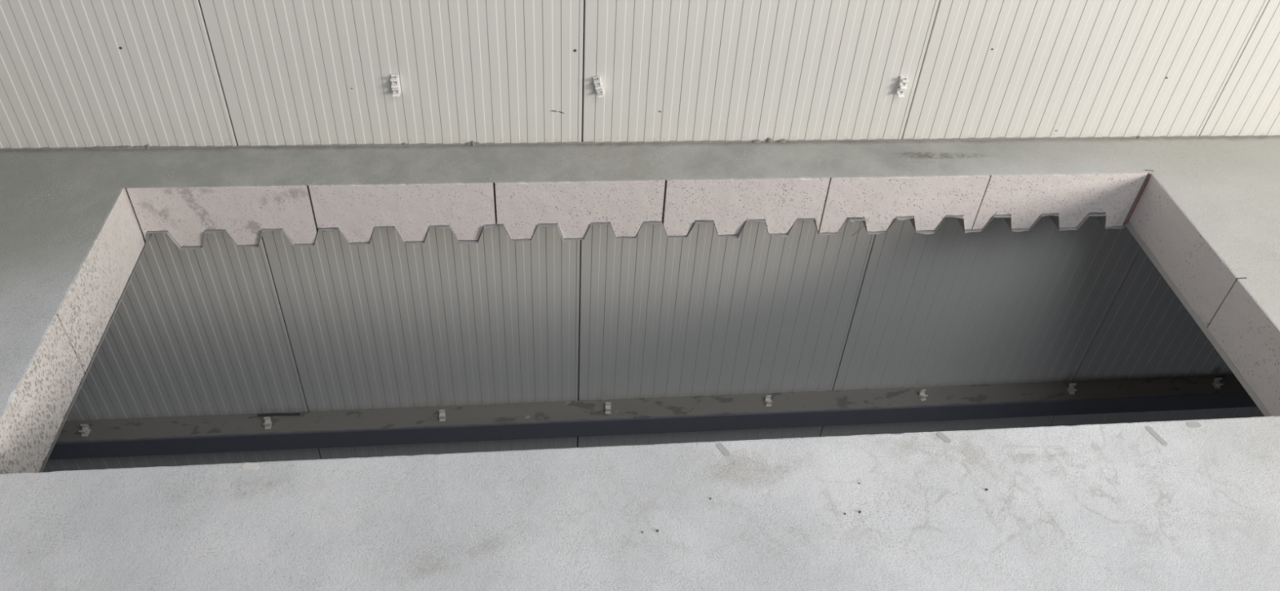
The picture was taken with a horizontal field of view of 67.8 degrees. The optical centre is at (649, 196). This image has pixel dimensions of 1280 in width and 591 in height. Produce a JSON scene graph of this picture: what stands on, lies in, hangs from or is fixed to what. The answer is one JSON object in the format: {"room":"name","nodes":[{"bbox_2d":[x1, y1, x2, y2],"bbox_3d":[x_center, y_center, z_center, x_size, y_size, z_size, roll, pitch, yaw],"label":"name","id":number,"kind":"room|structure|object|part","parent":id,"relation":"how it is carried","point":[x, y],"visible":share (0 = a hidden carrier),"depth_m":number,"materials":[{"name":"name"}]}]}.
{"room":"industrial building","nodes":[
{"label":"industrial building","id":0,"kind":"room"},
{"bbox_2d":[0,0,1279,472],"bbox_3d":[0.273,0.033,3.156,9.000,6.600,0.104,-1,39,-6],"label":"wall","id":1,"kind":"structure","parent":0,"point":[221,326],"depth_m":3.05,"materials":[{"name":"metal"}]},
{"bbox_3d":[-2.707,0.097,2.809,0.996,6.600,0.052,-1,39,-6],"label":"wall panel","id":2,"kind":"part","parent":1,"relation":"part of","materials":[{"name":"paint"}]},
{"bbox_3d":[-1.713,0.081,2.919,0.996,6.600,0.052,-1,39,-6],"label":"wall panel","id":3,"kind":"part","parent":1,"relation":"part of","materials":[{"name":"paint"}]},
{"bbox_3d":[-0.719,0.064,3.028,0.996,6.600,0.052,-1,39,-6],"label":"wall panel","id":4,"kind":"part","parent":1,"relation":"part of","materials":[{"name":"paint"}]},
{"bbox_2d":[390,74,400,96],"bbox_3d":[-0.712,-0.308,2.671,0.021,0.060,0.028,-1,39,-6],"label":"clip","id":5,"kind":"object","parent":1,"relation":"attached to","point":[396,89],"visible":1,"depth_m":2.66,"materials":[{"name":"white plastic"}]},
{"bbox_2d":[592,75,604,97],"bbox_3d":[-0.145,-0.312,2.738,0.035,0.063,0.028,-1,39,-6],"label":"clip","id":6,"kind":"object","parent":1,"relation":"attached to","point":[597,80],"visible":1,"depth_m":2.73,"materials":[{"name":"white plastic"}]},
{"bbox_2d":[48,374,1257,459],"bbox_3d":[0.227,0.843,3.690,9.000,0.098,0.096,-1,39,-6],"label":"steel beam","id":7,"kind":"structure","parent":1,"relation":"attached to","point":[117,437],"depth_m":3.62,"materials":[{"name":"metal"}]},
{"bbox_2d":[78,424,90,436],"bbox_3d":[-2.011,0.832,3.389,0.021,0.043,0.032,2,39,-3],"label":"clip","id":8,"kind":"object","parent":7,"relation":"on","point":[85,431],"visible":1,"depth_m":3.39,"materials":[{"name":"white plastic"}]},
{"bbox_2d":[263,417,271,429],"bbox_3d":[-1.387,0.822,3.457,0.021,0.043,0.032,-3,40,-9],"label":"clip","id":9,"kind":"object","parent":7,"relation":"on","point":[268,424],"visible":1,"depth_m":3.46,"materials":[{"name":"white plastic"}]},
{"bbox_2d":[257,413,300,416],"bbox_3d":[-1.363,0.804,3.507,0.150,0.009,0.012,1,39,-4],"label":"strip","id":10,"kind":"object","parent":7,"relation":"on","point":[266,414],"visible":1,"depth_m":3.51,"materials":[{"name":"black metal"}]},
{"bbox_2d":[439,409,445,422],"bbox_3d":[-0.768,0.811,3.527,0.021,0.043,0.032,-1,39,-6],"label":"clip","id":11,"kind":"object","parent":7,"relation":"on","point":[442,412],"visible":1,"depth_m":3.53,"materials":[{"name":"white plastic"}]},
{"bbox_2d":[604,402,610,413],"bbox_3d":[-0.156,0.799,3.597,0.021,0.043,0.032,1,39,-4],"label":"clip","id":12,"kind":"object","parent":7,"relation":"on","point":[607,409],"visible":1,"depth_m":3.60,"materials":[{"name":"white plastic"}]},
{"bbox_2d":[764,395,772,407],"bbox_3d":[0.459,0.787,3.667,0.021,0.043,0.032,-3,40,-9],"label":"clip","id":13,"kind":"object","parent":7,"relation":"on","point":[767,401],"visible":1,"depth_m":3.67,"materials":[{"name":"white plastic"}]},
{"bbox_2d":[918,389,928,401],"bbox_3d":[1.074,0.779,3.732,0.021,0.043,0.032,-7,40,-14],"label":"clip","id":14,"kind":"object","parent":7,"relation":"on","point":[922,395],"visible":1,"depth_m":3.73,"materials":[{"name":"white plastic"}]},
{"bbox_2d":[1066,383,1076,395],"bbox_3d":[1.689,0.768,3.801,0.021,0.043,0.032,3,39,-2],"label":"clip","id":15,"kind":"object","parent":7,"relation":"on","point":[1071,390],"visible":1,"depth_m":3.80,"materials":[{"name":"white plastic"}]},
{"bbox_2d":[1212,377,1223,388],"bbox_3d":[2.311,0.758,3.869,0.021,0.043,0.032,0,39,-5],"label":"clip","id":16,"kind":"object","parent":7,"relation":"on","point":[1216,384],"visible":1,"depth_m":3.87,"materials":[{"name":"white plastic"}]},
{"bbox_3d":[0.275,0.048,3.138,0.996,6.600,0.052,-1,39,-6],"label":"wall panel","id":17,"kind":"part","parent":1,"relation":"part of","materials":[{"name":"paint"}]},
{"bbox_2d":[894,75,908,97],"bbox_3d":[0.754,-0.325,2.839,0.024,0.061,0.028,-1,39,-6],"label":"clip","id":18,"kind":"object","parent":1,"relation":"attached to","point":[901,87],"visible":1,"depth_m":2.83,"materials":[{"name":"white plastic"}]},
{"bbox_3d":[1.269,0.032,3.247,0.996,6.600,0.052,-1,39,-6],"label":"wall panel","id":19,"kind":"part","parent":1,"relation":"part of","materials":[{"name":"paint"}]},
{"bbox_3d":[2.263,0.015,3.357,0.996,6.600,0.052,-1,39,-6],"label":"wall panel","id":20,"kind":"part","parent":1,"relation":"part of","materials":[{"name":"paint"}]},
{"bbox_2d":[0,134,1279,590],"bbox_3d":[0.526,1.494,1.074,9.000,0.237,4.999,-1,39,-6],"label":"floor","id":21,"kind":"structure","parent":0,"point":[1194,504],"depth_m":2.06,"materials":[{"name":"concrete"}]}
]}

